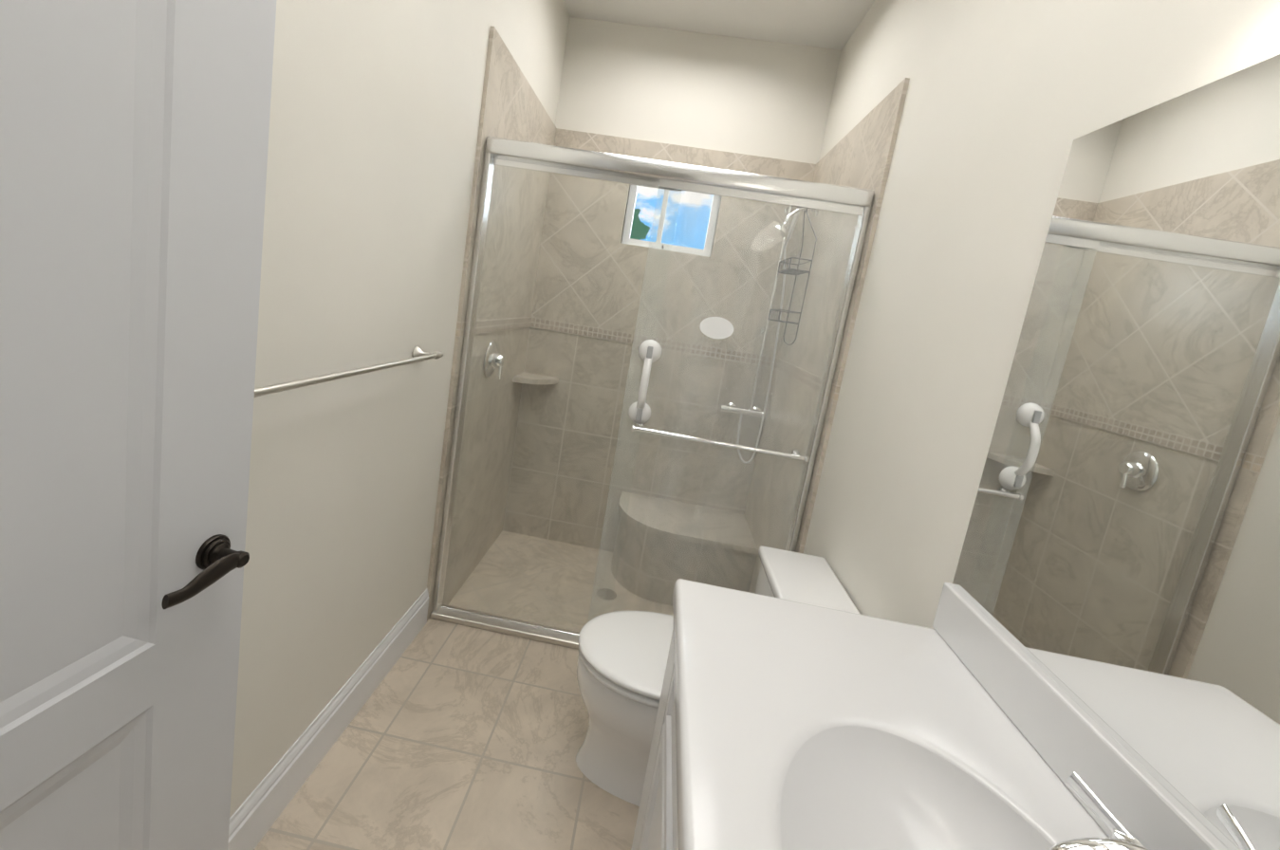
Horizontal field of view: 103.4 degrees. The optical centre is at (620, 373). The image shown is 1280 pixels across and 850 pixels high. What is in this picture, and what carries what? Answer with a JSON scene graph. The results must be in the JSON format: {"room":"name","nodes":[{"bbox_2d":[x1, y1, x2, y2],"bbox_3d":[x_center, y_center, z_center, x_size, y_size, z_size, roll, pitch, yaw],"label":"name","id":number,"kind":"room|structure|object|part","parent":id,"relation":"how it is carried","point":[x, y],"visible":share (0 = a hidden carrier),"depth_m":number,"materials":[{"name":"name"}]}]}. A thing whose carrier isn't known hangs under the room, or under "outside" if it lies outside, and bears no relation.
{"room":"bathroom","nodes":[
{"label":"bathroom","id":0,"kind":"room"},
{"bbox_2d":[229,0,569,817],"bbox_3d":[-0.787,-0.168,0.807,0.100,3.160,4.840,10,8,4],"label":"wall","id":1,"kind":"structure","parent":0,"point":[374,116],"depth_m":1.36,"materials":[{"name":"paint"}]},
{"bbox_2d":[0,0,276,849],"bbox_3d":[-0.727,0.087,0.494,0.035,2.432,0.800,10,8,9],"label":"door","id":2,"kind":"structure","parent":1,"relation":"in","point":[133,152],"depth_m":0.69,"materials":[{"name":"white wood"}]},
{"bbox_2d":[195,534,249,570],"bbox_3d":[-0.660,0.308,0.852,0.064,0.058,0.058,10,8,9],"label":"rose","id":3,"kind":"object","parent":2,"relation":"attached to","point":[213,549],"visible":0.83,"depth_m":0.84,"materials":[{"name":"black metal"}]},
{"bbox_2d":[161,553,240,609],"bbox_3d":[-0.650,0.321,0.793,0.018,0.046,0.119,10,8,9],"label":"lever","id":4,"kind":"object","parent":3,"relation":"attached to","point":[212,574],"visible":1,"depth_m":0.79,"materials":[{"name":"black metal"}]},
{"bbox_2d":[227,588,429,849],"bbox_3d":[-0.929,1.135,1.118,0.016,0.160,2.136,10,8,4],"label":"baseboard","id":5,"kind":"structure","parent":1,"relation":"attached to","point":[258,811],"depth_m":1.49,"materials":[{"name":"white wood"}]},
{"bbox_2d":[254,345,443,397],"bbox_3d":[-0.687,-0.007,1.285,0.084,0.052,0.920,10,8,4],"label":"towel rail","id":6,"kind":"object","parent":1,"relation":"attached to","point":[419,354],"visible":0.42,"depth_m":1.20,"materials":[{"name":"silver metal"}]},
{"bbox_3d":[-0.665,-0.064,1.706,0.050,0.052,0.052,10,8,4],"label":"post","id":7,"kind":"part","parent":6,"relation":"part of","materials":[{"name":"silver metal"}]},
{"bbox_2d":[432,151,494,612],"bbox_3d":[-0.662,0.096,2.114,0.023,1.949,0.056,10,8,4],"label":"door jamb","id":8,"kind":"object","parent":1,"relation":"attached to","point":[473,292],"visible":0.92,"depth_m":2.08,"materials":[{"name":"silver metal"}]},
{"bbox_2d":[426,26,556,621],"bbox_3d":[-0.613,-0.132,2.551,0.015,2.466,1.074,10,8,4],"label":"wall tile","id":9,"kind":"structure","parent":1,"relation":"attached to","point":[512,107],"depth_m":2.40,"materials":[{"name":"beige tile"}]},
{"bbox_2d":[482,341,504,379],"bbox_3d":[-0.589,-0.061,2.423,0.071,0.176,0.176,10,8,4],"label":"shower valve","id":10,"kind":"object","parent":9,"relation":"attached to","point":[496,355],"depth_m":2.39,"materials":[{"name":"silver metal"}]},
{"bbox_2d":[474,316,531,334],"bbox_3d":[-0.581,-0.249,2.578,0.005,0.059,0.943,10,8,4],"label":"tile border","id":11,"kind":"object","parent":9,"relation":"attached to","point":[498,324],"depth_m":2.48,"materials":[{"name":"beige tile"}]},
{"bbox_2d":[512,371,558,384],"bbox_3d":[-0.492,0.038,2.978,0.220,0.030,0.220,10,8,4],"label":"corner shelf","id":12,"kind":"object","parent":1,"relation":"attached to","point":[517,379],"depth_m":2.94,"materials":[{"name":"beige stone"}]},
{"bbox_2d":[493,156,682,191],"bbox_3d":[-0.128,-0.777,1.966,0.749,0.032,0.012,10,8,4],"label":"rail","id":13,"kind":"object","parent":1,"relation":"hanging from","point":[580,173],"visible":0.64,"depth_m":1.96,"materials":[{"name":"silver metal"}]},
{"bbox_2d":[628,401,651,424],"bbox_3d":[0.078,0.160,2.017,0.094,0.094,0.037,10,8,4],"label":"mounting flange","id":14,"kind":"object","parent":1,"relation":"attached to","point":[645,416],"visible":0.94,"depth_m":2.01,"materials":[{"name":"white plastic"}]},
{"bbox_2d":[635,408,642,421],"bbox_3d":[0.076,0.163,1.996,0.022,0.048,0.012,10,8,4],"label":"tab","id":15,"kind":"object","parent":14,"relation":"attached to","point":[639,414],"visible":1,"depth_m":1.99,"materials":[{"name":"grey plastic"}]},
{"bbox_2d":[636,356,652,409],"bbox_3d":[0.094,0.042,1.967,0.031,0.215,0.061,10,8,4],"label":"grip","id":16,"kind":"object","parent":14,"relation":"attached to","point":[644,382],"visible":1,"depth_m":1.95,"materials":[{"name":"white plastic"}]},
{"bbox_2d":[638,339,662,363],"bbox_3d":[0.117,-0.084,1.982,0.094,0.094,0.037,10,8,4],"label":"cup","id":17,"kind":"object","parent":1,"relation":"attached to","point":[657,350],"visible":0.85,"depth_m":1.97,"materials":[{"name":"white plastic"}]},
{"bbox_2d":[646,346,653,358],"bbox_3d":[0.115,-0.081,1.961,0.022,0.048,0.012,10,8,4],"label":"tab","id":18,"kind":"object","parent":17,"relation":"attached to","point":[649,352],"visible":1,"depth_m":1.96,"materials":[{"name":"grey plastic"}]},
{"bbox_2d":[443,164,861,631],"bbox_3d":[0.050,0.208,2.062,1.418,1.928,0.034,10,8,4],"label":"shower door","id":19,"kind":"object","parent":1,"relation":"attached to","point":[693,406],"visible":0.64,"depth_m":2.02,"materials":[{"name":"clear glass"}]},
{"bbox_3d":[-0.278,0.150,2.099,0.749,1.928,0.006,10,8,4],"label":"shower door glass","id":20,"kind":"part","parent":19,"relation":"part of","materials":[{"name":"clear glass"}]},
{"bbox_3d":[0.373,0.265,2.025,0.759,1.928,0.006,10,8,4],"label":"shower door glass","id":21,"kind":"part","parent":19,"relation":"part of","materials":[{"name":"clear glass"}]},
{"bbox_2d":[485,136,874,207],"bbox_3d":[0.206,-0.762,1.923,1.468,0.064,0.069,10,8,4],"label":"header","id":22,"kind":"object","parent":1,"relation":"attached to","point":[585,159],"visible":0.77,"depth_m":1.89,"materials":[{"name":"silver metal"}]},
{"bbox_2d":[658,178,863,216],"bbox_3d":[0.522,-0.662,1.892,0.759,0.032,0.012,10,8,4],"label":"hanger","id":23,"kind":"object","parent":22,"relation":"hanging from","point":[765,197],"visible":1,"depth_m":1.89,"materials":[{"name":"silver metal"}]},
{"bbox_2d":[253,617,639,849],"bbox_3d":[-0.284,1.484,0.407,1.700,0.120,3.720,10,8,4],"label":"floor","id":24,"kind":"structure","parent":0,"point":[454,736],"depth_m":1.57,"materials":[{"name":"tile"}]},
{"bbox_2d":[430,604,579,649],"bbox_3d":[-0.106,1.181,2.200,1.468,0.026,0.080,10,8,4],"label":"door track","id":25,"kind":"object","parent":24,"relation":"on","point":[440,614],"visible":0.29,"depth_m":2.20,"materials":[{"name":"silver metal"}]},
{"bbox_2d":[441,606,579,637],"bbox_3d":[-0.103,1.161,2.200,1.410,0.014,0.008,10,8,4],"label":"rib","id":26,"kind":"object","parent":25,"relation":"on","point":[510,621],"visible":0.44,"depth_m":2.22,"materials":[{"name":"silver metal"}]},
{"bbox_2d":[575,545,860,806],"bbox_3d":[0.245,0.959,1.592,0.783,0.740,0.470,10,8,4],"label":"toilet","id":27,"kind":"object","parent":24,"relation":"on","point":[622,658],"visible":0.35,"depth_m":1.54,"materials":[{"name":"white ceramic"}]},
{"bbox_3d":[0.121,0.876,1.593,0.511,0.026,0.390,10,8,4],"label":"lid","id":28,"kind":"part","parent":27,"relation":"part of","materials":[{"name":"white plastic"}]},
{"bbox_3d":[0.572,0.663,1.524,0.230,0.038,0.470,10,8,4],"label":"tank lid","id":29,"kind":"part","parent":27,"relation":"part of","materials":[{"name":"white ceramic"}]},
{"bbox_2d":[630,578,1228,849],"bbox_3d":[0.278,0.963,0.546,0.583,1.038,1.229,10,8,4],"label":"bathroom vanity","id":30,"kind":"object","parent":24,"relation":"on","point":[966,723],"visible":1,"depth_m":0.75,"materials":[{"name":"white stone"}]},
{"bbox_3d":[0.035,1.002,0.841,0.022,0.551,0.439,10,8,4],"label":"door","id":31,"kind":"part","parent":30,"relation":"part of","materials":[{"name":"white wood"}]},
{"bbox_3d":[0.090,0.655,0.791,0.022,0.135,0.439,10,8,4],"label":"drawer","id":32,"kind":"part","parent":30,"relation":"part of","materials":[{"name":"white wood"}]},
{"bbox_2d":[1042,771,1202,849],"bbox_3d":[0.513,0.535,0.515,0.160,0.120,0.254,10,8,4],"label":"faucet","id":33,"kind":"object","parent":30,"relation":"on","point":[1056,836],"depth_m":0.59,"materials":[{"name":"silver metal"}]},
{"bbox_2d":[555,17,841,164],"bbox_3d":[0.403,-1.515,2.899,1.500,0.740,0.150,10,8,4],"label":"wall","id":34,"kind":"structure","parent":0,"point":[753,97],"depth_m":2.81,"materials":[{"name":"paint"}]},
{"bbox_2d":[554,128,816,182],"bbox_3d":[0.348,-1.211,2.859,1.470,0.140,0.016,10,8,4],"label":"wall tile","id":35,"kind":"structure","parent":34,"relation":"attached to","point":[699,157],"depth_m":2.85,"materials":[{"name":"beige tile"}]},
{"bbox_2d":[699,316,733,339],"bbox_3d":[0.375,-0.176,1.965,0.132,0.086,0.001,10,8,4],"label":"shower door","id":36,"kind":"structure","parent":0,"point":[716,327],"depth_m":1.97,"materials":[{"name":"white"}]},
{"bbox_2d":[564,0,874,50],"bbox_3d":[0.256,-1.627,0.524,1.700,0.100,4.840,10,8,4],"label":"ceiling","id":37,"kind":"structure","parent":0,"point":[830,24],"depth_m":2.60,"materials":[{"name":"paint"}]},
{"bbox_2d":[803,0,1279,629],"bbox_3d":[0.787,0.101,0.698,0.100,3.160,4.840,10,8,4],"label":"wall","id":38,"kind":"structure","parent":0,"point":[1007,102],"depth_m":1.24,"materials":[{"name":"paint"}]},
{"bbox_2d":[744,77,909,593],"bbox_3d":[0.848,0.118,2.449,0.015,2.466,1.074,10,8,4],"label":"wall tile","id":39,"kind":"structure","parent":38,"relation":"attached to","point":[859,155],"depth_m":2.22,"materials":[{"name":"beige tile"}]},
{"bbox_2d":[767,207,819,345],"bbox_3d":[0.855,-0.521,2.636,0.211,0.726,0.265,10,8,4],"label":"shower caddy","id":40,"kind":"object","parent":39,"relation":"attached to","point":[782,228],"depth_m":2.59,"materials":[{"name":"silver metal"}]},
{"bbox_2d":[774,357,822,392],"bbox_3d":[0.860,-0.002,2.477,0.005,0.059,0.943,10,8,4],"label":"tile border","id":41,"kind":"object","parent":39,"relation":"attached to","point":[785,364],"depth_m":2.37,"materials":[{"name":"beige tile"}]},
{"bbox_2d":[785,206,871,552],"bbox_3d":[0.759,0.339,2.014,0.023,1.949,0.056,10,8,4],"label":"door jamb","id":42,"kind":"object","parent":38,"relation":"attached to","point":[841,322],"visible":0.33,"depth_m":1.95,"materials":[{"name":"silver metal"}]},
{"bbox_2d":[952,54,1279,849],"bbox_3d":[0.714,0.084,0.391,0.005,0.893,1.226,10,8,4],"label":"mirror","id":43,"kind":"object","parent":38,"relation":"attached to","point":[1118,574],"visible":1,"depth_m":0.68,"materials":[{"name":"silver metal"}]},
{"bbox_3d":[0.120,0.245,3.152,1.500,1.980,0.150,10,8,4],"label":"wall","id":44,"kind":"structure","parent":0,"visible":0},
{"bbox_2d":[502,231,793,552],"bbox_3d":[0.120,0.209,3.063,1.470,1.886,0.016,10,8,4],"label":"wall tile","id":45,"kind":"structure","parent":44,"relation":"attached to","point":[523,524],"depth_m":3.04,"materials":[{"name":"beige tile"}]},
{"bbox_2d":[530,316,775,367],"bbox_3d":[0.183,-0.186,2.996,1.470,0.059,0.005,10,8,4],"label":"tile border","id":46,"kind":"object","parent":45,"relation":"attached to","point":[616,336],"depth_m":3.00,"materials":[{"name":"beige tile"}]},
{"bbox_2d":[719,205,799,463],"bbox_3d":[0.783,-0.226,2.813,0.263,1.527,0.245,10,8,4],"label":"shower","id":47,"kind":"object","parent":45,"relation":"attached to","point":[752,410],"depth_m":2.88,"materials":[{"name":"silver metal"}]},
{"bbox_2d":[621,185,721,257],"bbox_3d":[0.303,-0.937,2.968,0.529,0.440,0.049,10,8,4],"label":"window unit","id":48,"kind":"structure","parent":44,"relation":"in","point":[629,211],"depth_m":2.97,"materials":[{"name":"white plastic"}]},
{"bbox_3d":[-0.192,-1.024,3.017,0.479,0.440,0.150,10,8,4],"label":"wall","id":49,"kind":"structure","parent":0,"visible":0},
{"bbox_2d":[542,172,630,242],"bbox_3d":[-0.192,-1.012,2.934,0.464,0.440,0.016,10,8,4],"label":"wall tile","id":50,"kind":"structure","parent":49,"relation":"attached to","point":[567,220],"depth_m":2.93,"materials":[{"name":"beige tile"}]},
{"bbox_2d":[620,184,630,241],"bbox_3d":[0.034,-0.979,2.956,0.012,0.464,0.060,10,8,4],"label":"wall tile","id":51,"kind":"structure","parent":49,"relation":"attached to","point":[625,213],"depth_m":2.95,"materials":[{"name":"beige tile"}]},
{"bbox_3d":[0.806,-0.853,2.947,0.492,0.440,0.150,10,8,4],"label":"wall","id":52,"kind":"structure","parent":0,"visible":0},
{"bbox_2d":[710,196,806,268],"bbox_3d":[0.791,-0.844,2.865,0.477,0.440,0.016,10,8,4],"label":"wall tile","id":53,"kind":"structure","parent":52,"relation":"attached to","point":[775,207],"depth_m":2.87,"materials":[{"name":"beige tile"}]},
{"label":"outside","id":54,"kind":"structure","parent":0,"visible":0},
{"bbox_2d":[630,185,713,249],"bbox_3d":[0.694,-2.393,4.920,7.500,5.500,0.001,10,8,4],"label":"sky","id":55,"kind":"structure","parent":54,"point":[642,225],"depth_m":5.05,"materials":[{"name":"blue"}]},
{"bbox_3d":[0.081,0.219,2.019,0.014,0.014,0.047,10,8,4],"label":"post","id":56,"kind":"object","parent":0,"visible":0},
{"bbox_2d":[634,426,809,463],"bbox_3d":[0.393,0.276,1.974,0.679,0.030,0.030,10,8,4],"label":"door towel bar","id":57,"kind":"object","parent":56,"relation":"attached to","point":[721,443],"depth_m":1.97,"materials":[{"name":"silver metal"}]},
{"bbox_3d":[0.719,0.331,1.951,0.016,0.030,0.030,10,8,4],"label":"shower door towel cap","id":58,"kind":"part","parent":57,"relation":"part of","materials":[{"name":"silver metal"}]},
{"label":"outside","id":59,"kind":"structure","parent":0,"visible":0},
{"bbox_2d":[447,530,672,632],"bbox_3d":[-0.072,1.228,2.805,1.700,0.094,1.120,10,8,4],"label":"floor","id":60,"kind":"structure","parent":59,"point":[548,585],"depth_m":2.71,"materials":[{"name":"tile"}]},
{"bbox_2d":[596,588,616,600],"bbox_3d":[-0.072,1.190,2.719,0.110,0.004,0.110,10,8,4],"label":"drain cover","id":61,"kind":"object","parent":60,"relation":"on","point":[614,595],"depth_m":2.72,"materials":[{"name":"silver metal"}]},
{"bbox_2d":[611,513,756,605],"bbox_3d":[0.337,1.036,2.912,0.745,0.381,0.454,10,8,4],"label":"shower bench","id":62,"kind":"object","parent":60,"relation":"on","point":[733,558],"depth_m":2.69,"materials":[{"name":"tile"}]},
{"bbox_2d":[618,491,758,555],"bbox_3d":[0.361,0.835,2.876,0.760,0.030,0.469,10,8,4],"label":"bench","id":63,"kind":"object","parent":62,"relation":"on","point":[718,520],"depth_m":2.82,"materials":[{"name":"tile"}]}
]}

